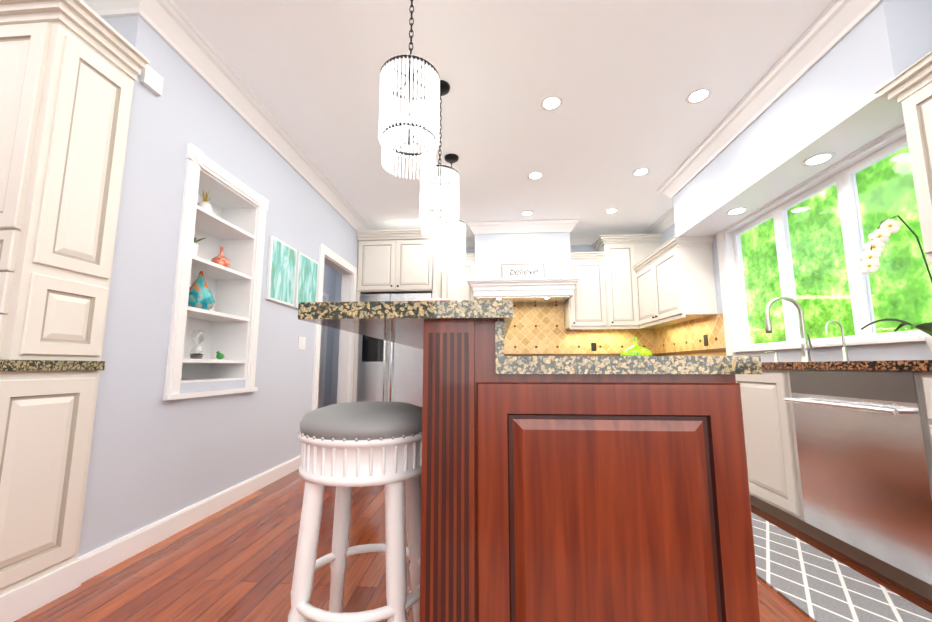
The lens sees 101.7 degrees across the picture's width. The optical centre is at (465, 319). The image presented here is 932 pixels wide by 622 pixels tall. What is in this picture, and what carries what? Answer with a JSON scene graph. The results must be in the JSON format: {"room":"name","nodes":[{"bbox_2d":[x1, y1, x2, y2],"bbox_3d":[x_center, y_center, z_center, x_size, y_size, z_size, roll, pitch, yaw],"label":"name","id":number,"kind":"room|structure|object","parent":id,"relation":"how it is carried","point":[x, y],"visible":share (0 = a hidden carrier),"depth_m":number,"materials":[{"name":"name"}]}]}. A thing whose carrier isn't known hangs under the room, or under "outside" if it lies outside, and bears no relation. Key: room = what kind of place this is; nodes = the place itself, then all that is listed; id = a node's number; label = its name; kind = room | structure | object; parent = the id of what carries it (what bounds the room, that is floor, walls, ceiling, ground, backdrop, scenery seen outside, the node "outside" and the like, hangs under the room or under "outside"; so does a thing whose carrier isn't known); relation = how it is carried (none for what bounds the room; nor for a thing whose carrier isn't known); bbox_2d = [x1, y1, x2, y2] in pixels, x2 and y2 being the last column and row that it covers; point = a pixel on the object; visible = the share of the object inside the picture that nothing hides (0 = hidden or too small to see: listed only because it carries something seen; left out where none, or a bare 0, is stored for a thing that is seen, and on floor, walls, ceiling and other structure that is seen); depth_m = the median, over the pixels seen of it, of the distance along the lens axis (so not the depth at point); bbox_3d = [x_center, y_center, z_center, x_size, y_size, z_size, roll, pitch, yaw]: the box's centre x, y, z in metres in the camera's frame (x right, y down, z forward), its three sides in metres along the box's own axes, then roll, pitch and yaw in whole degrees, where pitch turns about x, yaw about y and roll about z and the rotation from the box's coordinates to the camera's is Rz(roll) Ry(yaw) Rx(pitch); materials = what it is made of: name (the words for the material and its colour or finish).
{"room":"kitchen","nodes":[
{"label":"kitchen","id":0,"kind":"room"},
{"bbox_2d":[102,17,115,28],"bbox_3d":[-3.162,-0.248,1.883,2.880,2.740,0.120,-1,-7,4],"label":"wall","id":1,"kind":"structure","parent":0,"point":[110,21],"depth_m":1.87,"materials":[{"name":"white paint"}]},
{"bbox_2d":[82,0,145,21],"bbox_3d":[-3.049,-1.556,1.925,2.880,0.135,0.105,-1,-7,4],"label":"crown molding","id":2,"kind":"structure","parent":1,"relation":"attached to","point":[104,8],"depth_m":1.85,"materials":[{"name":"white wood"}]},
{"bbox_2d":[78,15,357,556],"bbox_3d":[-1.572,0.039,4.188,0.280,2.740,4.980,-1,-7,4],"label":"wall","id":3,"kind":"structure","parent":0,"point":[154,456],"depth_m":2.15,"materials":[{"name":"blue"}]},
{"bbox_2d":[0,8,136,363],"bbox_3d":[-1.860,-0.499,1.587,0.542,1.335,0.337,-1,-7,4],"label":"upper cabinet","id":4,"kind":"object","parent":3,"relation":"attached to","point":[70,70],"depth_m":1.49,"materials":[{"name":"white wood"}]},
{"bbox_2d":[140,64,163,95],"bbox_3d":[-1.590,-1.211,1.921,0.024,0.100,0.100,-1,-7,4],"label":"sensor","id":5,"kind":"object","parent":3,"relation":"attached to","point":[151,79],"visible":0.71,"depth_m":1.91,"materials":[{"name":"white plastic"}]},
{"bbox_2d":[78,455,300,586],"bbox_3d":[-1.523,1.162,2.544,0.030,0.105,2.010,-1,-7,4],"label":"baseboard","id":6,"kind":"structure","parent":3,"relation":"attached to","point":[95,562],"depth_m":1.97,"materials":[{"name":"white wood"}]},
{"bbox_2d":[189,330,204,358],"bbox_3d":[-1.680,0.159,2.372,0.076,0.180,0.074,-1,-7,4],"label":"rabbit figurine","id":7,"kind":"object","parent":3,"relation":"in","point":[198,355],"visible":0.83,"depth_m":2.36,"materials":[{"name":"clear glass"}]},
{"bbox_2d":[193,235,204,255],"bbox_3d":[-1.695,-0.450,2.304,0.142,0.181,0.148,-1,-7,4],"label":"decorative plant","id":8,"kind":"object","parent":3,"relation":"in","point":[195,247],"visible":0.08,"depth_m":2.31,"materials":[{"name":"green plant"}]},
{"bbox_2d":[188,271,214,309],"bbox_3d":[-1.681,-0.177,2.394,0.170,0.262,0.167,-1,-7,4],"label":"vase","id":9,"kind":"object","parent":3,"relation":"in","point":[201,295],"visible":0.73,"depth_m":2.35,"materials":[{"name":"teal ceramic"}]},
{"bbox_2d":[197,189,212,212],"bbox_3d":[-1.682,-0.746,2.445,0.090,0.205,0.088,-1,-7,4],"label":"pineapple","id":10,"kind":"object","parent":3,"relation":"in","point":[205,204],"visible":0.52,"depth_m":2.43,"materials":[{"name":"white ceramic"}]},
{"bbox_2d":[163,143,268,399],"bbox_3d":[-1.541,-0.242,2.438,0.034,1.435,0.760,-1,-7,4],"label":"frame","id":11,"kind":"object","parent":3,"relation":"attached to","point":[197,159],"depth_m":2.16,"materials":[{"name":"white wood"}]},
{"bbox_2d":[183,205,255,362],"bbox_3d":[-1.685,-0.180,2.440,0.263,0.917,0.568,-1,-7,4],"label":"shelves","id":12,"kind":"object","parent":3,"relation":"in","point":[212,224],"visible":0.71,"depth_m":2.48,"materials":[{"name":"white wood"}]},
{"bbox_2d":[216,351,223,358],"bbox_3d":[-1.647,0.242,2.539,0.044,0.057,0.059,-1,-7,4],"label":"bird","id":13,"kind":"object","parent":3,"relation":"in","point":[219,355],"visible":0.98,"depth_m":2.52},
{"bbox_2d":[211,247,229,267],"bbox_3d":[-1.670,-0.409,2.584,0.116,0.170,0.116,-1,-7,4],"label":"vase","id":14,"kind":"object","parent":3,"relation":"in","point":[221,259],"visible":0.69,"depth_m":2.55,"materials":[{"name":"orange ceramic"}]},
{"bbox_2d":[126,0,372,230],"bbox_3d":[-1.426,-1.335,3.690,0.105,0.135,3.885,-1,-7,4],"label":"crown molding","id":15,"kind":"structure","parent":3,"relation":"attached to","point":[168,22],"depth_m":2.46,"materials":[{"name":"white wood"}]},
{"bbox_2d":[266,236,296,306],"bbox_3d":[-1.500,-0.378,3.101,0.022,0.500,0.375,-1,-7,4],"label":"picture","id":16,"kind":"object","parent":3,"relation":"attached to","point":[281,272],"visible":1,"depth_m":3.06,"materials":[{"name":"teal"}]},
{"bbox_2d":[298,336,305,349],"bbox_3d":[-1.479,0.216,3.422,0.008,0.115,0.120,-1,-7,4],"label":"switch plate","id":17,"kind":"object","parent":3,"relation":"attached to","point":[301,342],"depth_m":3.41,"materials":[{"name":"white plastic"}]},
{"bbox_2d":[294,251,317,307],"bbox_3d":[-1.470,-0.328,3.507,0.022,0.500,0.375,-1,-7,4],"label":"picture","id":18,"kind":"object","parent":3,"relation":"attached to","point":[306,280],"visible":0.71,"depth_m":3.46,"materials":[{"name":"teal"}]},
{"bbox_2d":[311,243,356,410],"bbox_3d":[-1.490,0.349,4.169,0.156,2.120,1.010,-1,-7,4],"label":"door frame","id":19,"kind":"structure","parent":3,"relation":"attached to","point":[338,263],"depth_m":4.52,"materials":[{"name":"white wood"}]},
{"bbox_2d":[323,263,336,406],"bbox_3d":[-2.581,0.063,4.379,0.120,2.740,4.980,-1,-7,4],"label":"wall","id":20,"kind":"structure","parent":0,"point":[332,282],"depth_m":6.55,"materials":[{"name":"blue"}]},
{"bbox_2d":[317,292,328,408],"bbox_3d":[-2.348,0.569,5.845,0.123,2.100,0.940,-1,-7,4],"label":"hall door","id":21,"kind":"structure","parent":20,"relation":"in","point":[322,368],"depth_m":6.20,"materials":[{"name":"white wood"}]},
{"bbox_2d":[331,271,341,404],"bbox_3d":[-1.799,0.358,6.741,1.100,2.740,0.120,-1,-7,4],"label":"wall","id":22,"kind":"structure","parent":0,"point":[338,275],"depth_m":6.69,"materials":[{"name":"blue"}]},
{"bbox_2d":[14,469,931,621],"bbox_3d":[-1.129,1.170,1.782,7.165,0.100,9.640,-1,-7,4],"label":"floor","id":23,"kind":"structure","parent":0,"point":[234,562],"depth_m":1.65,"materials":[{"name":"brown wood"}]},
{"bbox_2d":[0,368,103,621],"bbox_3d":[-1.838,0.632,1.404,0.492,0.874,0.417,-1,-7,4],"label":"base cabinet","id":24,"kind":"object","parent":23,"relation":"on","point":[47,415],"depth_m":1.42,"materials":[{"name":"white wood"}]},
{"bbox_2d":[0,360,104,367],"bbox_3d":[-2.702,0.186,1.517,2.240,0.040,0.427,-1,-7,4],"label":"countertop","id":25,"kind":"structure","parent":24,"relation":"on","point":[2,365],"depth_m":1.45,"materials":[{"name":"brown stone"}]},
{"bbox_2d":[288,401,421,621],"bbox_3d":[-0.285,0.640,1.080,0.390,0.781,0.389,-1,-7,4],"label":"stool","id":26,"kind":"object","parent":23,"relation":"on","point":[346,448],"visible":0.79,"depth_m":0.96,"materials":[{"name":"white wood"}]},
{"bbox_2d":[357,293,431,406],"bbox_3d":[-0.858,0.609,4.956,0.905,1.800,0.776,-1,-7,4],"label":"fridge","id":27,"kind":"object","parent":23,"relation":"on","point":[390,371],"visible":0.27,"depth_m":4.63,"materials":[{"name":"silver metal"}]},
{"bbox_2d":[353,229,443,401],"bbox_3d":[-0.854,0.213,5.012,1.027,2.600,0.797,-1,-7,4],"label":"cabinet","id":28,"kind":"object","parent":23,"relation":"on","point":[397,261],"visible":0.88,"depth_m":4.80,"materials":[{"name":"white wood"}]},
{"bbox_2d":[414,320,760,621],"bbox_3d":[0.367,0.629,1.882,0.782,1.000,2.162,-1,-7,4],"label":"kitchen island","id":29,"kind":"object","parent":23,"relation":"on","point":[584,488],"depth_m":0.83,"materials":[{"name":"brown wood"}]},
{"bbox_2d":[298,300,512,346],"bbox_3d":[-0.061,0.120,2.008,0.500,0.040,2.300,-1,-7,4],"label":"island countertop","id":30,"kind":"structure","parent":29,"relation":"on","point":[394,321],"depth_m":0.88,"materials":[{"name":"beige stone"}]},
{"bbox_2d":[418,299,455,300],"bbox_3d":[-0.079,-0.026,1.209,0.180,0.050,0.177,-1,-7,4],"label":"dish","id":31,"kind":"object","parent":30,"relation":"on","point":[436,299],"depth_m":1.13,"materials":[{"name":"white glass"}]},
{"bbox_2d":[494,356,761,375],"bbox_3d":[0.349,0.261,1.941,0.745,0.084,2.210,-1,-7,4],"label":"island countertop","id":32,"kind":"structure","parent":29,"relation":"on","point":[503,365],"depth_m":0.85,"materials":[{"name":"beige stone"}]},
{"bbox_2d":[620,337,652,355],"bbox_3d":[2.167,0.402,4.833,0.380,0.350,0.380,-1,-7,4],"label":"vase","id":33,"kind":"object","parent":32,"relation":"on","point":[635,349],"visible":0.67,"depth_m":4.71,"materials":[{"name":"green glass"}]},
{"bbox_2d":[741,400,770,514],"bbox_3d":[1.989,0.873,2.489,0.459,0.664,0.698,-1,-7,4],"label":"base cabinet","id":34,"kind":"object","parent":23,"relation":"on","point":[753,431],"depth_m":2.30,"materials":[{"name":"white wood"}]},
{"bbox_2d":[755,368,798,529],"bbox_3d":[2.033,0.712,2.044,0.624,0.874,0.216,-1,-7,4],"label":"base cabinet","id":35,"kind":"object","parent":23,"relation":"on","point":[781,500],"depth_m":2.12,"materials":[{"name":"white wood"}]},
{"bbox_2d":[751,512,931,621],"bbox_3d":[1.492,1.138,1.976,0.445,0.010,2.950,-1,-7,4],"label":"rug","id":36,"kind":"object","parent":23,"relation":"on","point":[812,583],"visible":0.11,"depth_m":1.53,"materials":[{"name":"grey fabric"}]},
{"bbox_2d":[783,368,931,600],"bbox_3d":[2.003,0.661,1.635,0.624,0.874,0.610,-1,-7,4],"label":"dishwasher","id":37,"kind":"object","parent":23,"relation":"on","point":[839,456],"depth_m":1.62,"materials":[{"name":"silver metal"}]},
{"bbox_2d":[761,360,931,367],"bbox_3d":[1.736,0.245,1.989,1.200,0.040,6.388,-1,-7,4],"label":"countertop","id":38,"kind":"structure","parent":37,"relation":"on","point":[896,363],"depth_m":1.64,"materials":[{"name":"brown stone"}]},
{"bbox_2d":[763,296,849,361],"bbox_3d":[2.174,0.069,2.572,0.269,0.451,0.598,-1,-7,4],"label":"faucet","id":39,"kind":"object","parent":38,"relation":"on","point":[805,351],"visible":0.88,"depth_m":2.56,"materials":[{"name":"silver metal"}]},
{"bbox_2d":[858,215,931,355],"bbox_3d":[2.130,-0.167,1.784,0.300,0.723,0.377,-1,-7,4],"label":"orchid","id":40,"kind":"object","parent":38,"relation":"on","point":[873,249],"visible":1,"depth_m":1.91,"materials":[{"name":"white plant"}]},
{"bbox_2d":[907,368,931,555],"bbox_3d":[1.963,0.591,1.076,0.624,0.874,0.520,-1,-7,4],"label":"base cabinet","id":41,"kind":"object","parent":23,"relation":"on","point":[919,380],"depth_m":1.39,"materials":[{"name":"white wood"}]},
{"bbox_2d":[171,0,833,236],"bbox_3d":[-1.129,-1.648,2.134,7.165,0.100,9.640,-1,-7,4],"label":"ceiling","id":42,"kind":"structure","parent":0,"point":[623,79],"depth_m":2.50,"materials":[{"name":"white paint"}]},
{"bbox_2d":[378,0,439,178],"bbox_3d":[-0.239,-1.141,1.643,0.256,1.023,0.256,-1,-7,4],"label":"pendant light","id":43,"kind":"object","parent":42,"relation":"hanging from","point":[406,123],"visible":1,"depth_m":1.54,"materials":[{"name":"clear glass"}]},
{"bbox_2d":[419,80,458,240],"bbox_3d":[-0.170,-1.039,2.463,0.256,1.023,0.256,-1,-7,4],"label":"pendant light","id":44,"kind":"object","parent":42,"relation":"hanging from","point":[448,189],"visible":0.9,"depth_m":2.38,"materials":[{"name":"clear glass"}]},
{"bbox_2d":[436,154,465,272],"bbox_3d":[-0.129,-0.933,3.316,0.256,1.023,0.256,-1,-7,4],"label":"pendant light","id":45,"kind":"object","parent":42,"relation":"hanging from","point":[451,158],"visible":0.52,"depth_m":3.24,"materials":[{"name":"clear glass"}]},
{"bbox_2d":[466,219,579,235],"bbox_3d":[0.721,-1.188,4.870,1.430,0.135,0.105,-1,-7,4],"label":"crown molding","id":46,"kind":"structure","parent":42,"relation":"attached to","point":[545,225],"depth_m":4.86,"materials":[{"name":"white wood"}]},
{"bbox_2d":[521,211,532,215],"bbox_3d":[0.742,-1.285,4.611,0.154,0.005,0.154,1,-7,-5],"label":"recessed light","id":47,"kind":"object","parent":42,"relation":"in","point":[525,213],"depth_m":4.61,"materials":[{"name":"white"}]},
{"bbox_2d":[527,172,542,179],"bbox_3d":[0.677,-1.399,3.700,0.154,0.005,0.154,3,-8,-23],"label":"recessed light","id":48,"kind":"object","parent":42,"relation":"in","point":[533,175],"depth_m":3.69,"materials":[{"name":"white"}]},
{"bbox_2d":[540,95,562,110],"bbox_3d":[0.603,-1.526,2.681,0.154,0.005,0.154,1,-7,-5],"label":"recessed light","id":49,"kind":"object","parent":42,"relation":"in","point":[551,102],"depth_m":2.67,"materials":[{"name":"white"}]},
{"bbox_2d":[605,208,617,213],"bbox_3d":[1.740,-1.294,4.540,0.154,0.005,0.154,1,-7,-5],"label":"recessed light","id":50,"kind":"object","parent":42,"relation":"in","point":[613,210],"depth_m":4.54,"materials":[{"name":"white plastic"}]},
{"bbox_2d":[632,168,649,175],"bbox_3d":[1.674,-1.407,3.629,0.154,0.005,0.154,3,-8,-23],"label":"recessed light","id":51,"kind":"object","parent":42,"relation":"in","point":[641,171],"depth_m":3.63,"materials":[{"name":"white plastic"}]},
{"bbox_2d":[686,88,711,103],"bbox_3d":[1.601,-1.535,2.610,0.154,0.005,0.154,1,-7,-5],"label":"recessed light","id":52,"kind":"object","parent":42,"relation":"in","point":[699,95],"depth_m":2.60,"materials":[{"name":"white plastic"}]},
{"bbox_2d":[726,207,747,214],"bbox_3d":[2.257,-0.898,3.160,0.154,0.005,0.154,6,-9,-41],"label":"recessed light","id":53,"kind":"object","parent":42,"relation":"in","point":[736,211],"depth_m":3.16,"materials":[{"name":"white plastic"}]},
{"bbox_2d":[802,152,835,165],"bbox_3d":[2.200,-0.996,2.368,0.154,0.005,0.154,1,-7,-5],"label":"recessed light","id":54,"kind":"object","parent":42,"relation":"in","point":[821,158],"depth_m":2.36,"materials":[{"name":"white"}]},
{"bbox_2d":[445,245,595,313],"bbox_3d":[0.681,0.187,5.371,4.045,2.740,0.120,-1,-7,4],"label":"wall","id":55,"kind":"structure","parent":0,"point":[581,248],"depth_m":5.39,"materials":[{"name":"white paint"}]},
{"bbox_2d":[442,237,464,247],"bbox_3d":[-0.535,-1.109,5.507,1.380,0.135,0.105,-1,-7,4],"label":"crown molding","id":56,"kind":"structure","parent":55,"relation":"attached to","point":[453,239],"depth_m":5.48,"materials":[{"name":"white wood"}]},
{"bbox_2d":[441,259,475,299],"bbox_3d":[-0.090,-0.327,5.252,0.461,0.930,0.347,-1,-7,4],"label":"upper cabinet","id":57,"kind":"object","parent":55,"relation":"attached to","point":[454,285],"depth_m":5.10,"materials":[{"name":"white wood"}]},
{"bbox_2d":[466,236,474,247],"bbox_3d":[0.079,-1.150,5.177,0.105,0.135,0.420,-1,-7,4],"label":"crown molding","id":58,"kind":"structure","parent":55,"relation":"attached to","point":[470,240],"depth_m":5.46,"materials":[{"name":"white wood"}]},
{"bbox_2d":[467,232,580,303],"bbox_3d":[0.741,-0.735,5.094,1.410,0.976,0.642,-1,-7,4],"label":"range hood","id":59,"kind":"object","parent":55,"relation":"attached to","point":[551,251],"visible":0.94,"depth_m":4.86,"materials":[{"name":"white wood"}]},
{"bbox_2d":[501,263,544,277],"bbox_3d":[0.724,-0.607,4.828,0.540,0.198,0.022,-1,-7,4],"label":"sign","id":60,"kind":"object","parent":59,"relation":"on","point":[536,270],"visible":1,"depth_m":4.82,"materials":[{"name":"white wood"}]},
{"bbox_2d":[570,232,577,243],"bbox_3d":[1.401,-1.162,5.083,0.105,0.135,0.420,-1,-7,4],"label":"crown molding","id":61,"kind":"structure","parent":55,"relation":"attached to","point":[573,237],"depth_m":5.34,"materials":[{"name":"white wood"}]},
{"bbox_2d":[504,302,655,355],"bbox_3d":[1.133,0.187,5.270,2.890,0.885,0.016,-1,-7,4],"label":"backsplash","id":62,"kind":"structure","parent":55,"relation":"attached to","point":[537,330],"depth_m":5.25,"materials":[{"name":"tile"}]},
{"bbox_2d":[565,255,604,329],"bbox_3d":[1.602,-0.332,5.131,0.476,0.910,0.347,-1,-7,4],"label":"upper cabinet","id":63,"kind":"object","parent":55,"relation":"attached to","point":[585,309],"depth_m":4.96,"materials":[{"name":"white wood"}]},
{"bbox_2d":[591,343,596,350],"bbox_3d":[1.751,0.380,5.199,0.070,0.115,0.005,-1,-7,4],"label":"switch plate","id":64,"kind":"object","parent":55,"relation":"attached to","point":[593,345],"depth_m":5.20,"materials":[{"name":"brown plastic"}]},
{"bbox_2d":[570,232,641,244],"bbox_3d":[1.912,-1.130,5.334,1.090,0.135,0.105,-1,-7,4],"label":"crown molding","id":65,"kind":"structure","parent":55,"relation":"attached to","point":[583,238],"depth_m":5.32,"materials":[{"name":"white wood"}]},
{"bbox_2d":[597,239,636,328],"bbox_3d":[2.029,-0.446,5.104,0.383,1.130,0.367,-1,-7,4],"label":"upper cabinet","id":66,"kind":"object","parent":55,"relation":"attached to","point":[620,254],"depth_m":4.93,"materials":[{"name":"white wood"}]},
{"bbox_2d":[735,374,758,399],"bbox_3d":[1.819,0.431,2.556,0.012,0.190,0.694,-1,-7,4],"label":"base cabinet","id":67,"kind":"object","parent":0,"relation":"attached to","point":[749,387],"depth_m":2.34,"materials":[{"name":"beige wood"}]},
{"bbox_2d":[660,132,931,361],"bbox_3d":[2.342,-0.344,1.115,0.120,2.740,8.200,-1,-7,4],"label":"wall","id":68,"kind":"structure","parent":0,"point":[918,350],"depth_m":2.43,"materials":[{"name":"white paint"}]},
{"bbox_2d":[633,243,717,326],"bbox_3d":[2.334,-0.336,4.332,0.347,0.720,1.130,-1,-7,4],"label":"upper cabinet","id":69,"kind":"object","parent":68,"relation":"attached to","point":[637,281],"depth_m":3.85,"materials":[{"name":"white wood"}]},
{"bbox_2d":[652,313,725,355],"bbox_3d":[2.509,0.273,4.345,0.016,0.485,1.550,-1,-7,4],"label":"backsplash","id":70,"kind":"structure","parent":68,"relation":"attached to","point":[686,338],"depth_m":4.18,"materials":[{"name":"tile"}]},
{"bbox_2d":[703,335,707,345],"bbox_3d":[2.476,0.220,3.914,0.005,0.115,0.070,-1,-7,4],"label":"switch plate","id":71,"kind":"object","parent":68,"relation":"attached to","point":[705,337],"depth_m":3.92,"materials":[{"name":"brown plastic"}]},
{"bbox_2d":[642,0,886,233],"bbox_3d":[2.055,-1.634,1.296,0.455,0.135,8.200,-1,-7,4],"label":"crown molding","id":72,"kind":"structure","parent":68,"relation":"attached to","point":[834,23],"depth_m":2.42,"materials":[{"name":"white wood"}]},
{"bbox_2d":[673,0,931,237],"bbox_3d":[2.213,-1.225,2.810,0.362,0.572,2.120,-1,-7,4],"label":"soffit","id":73,"kind":"structure","parent":68,"relation":"attached to","point":[829,101],"depth_m":2.20,"materials":[{"name":"white paint"}]},
{"bbox_2d":[716,122,931,355],"bbox_3d":[2.443,-0.406,2.681,0.160,1.270,1.920,-1,-7,4],"label":"window","id":74,"kind":"structure","parent":68,"relation":"in","point":[841,173],"depth_m":2.63,"materials":[{"name":"white wood"}]},
{"bbox_2d":[889,67,931,262],"bbox_3d":[2.122,-0.681,1.399,0.347,0.760,0.552,-1,-7,4],"label":"upper cabinet","id":75,"kind":"object","parent":68,"relation":"attached to","point":[915,98],"depth_m":1.64,"materials":[{"name":"white wood"}]},
{"label":"outside","id":76,"kind":"structure","parent":0,"visible":0},
{"bbox_2d":[740,146,931,343],"bbox_3d":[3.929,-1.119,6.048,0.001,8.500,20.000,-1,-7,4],"label":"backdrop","id":77,"kind":"structure","parent":76,"point":[893,285],"depth_m":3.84,"materials":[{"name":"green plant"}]}
]}

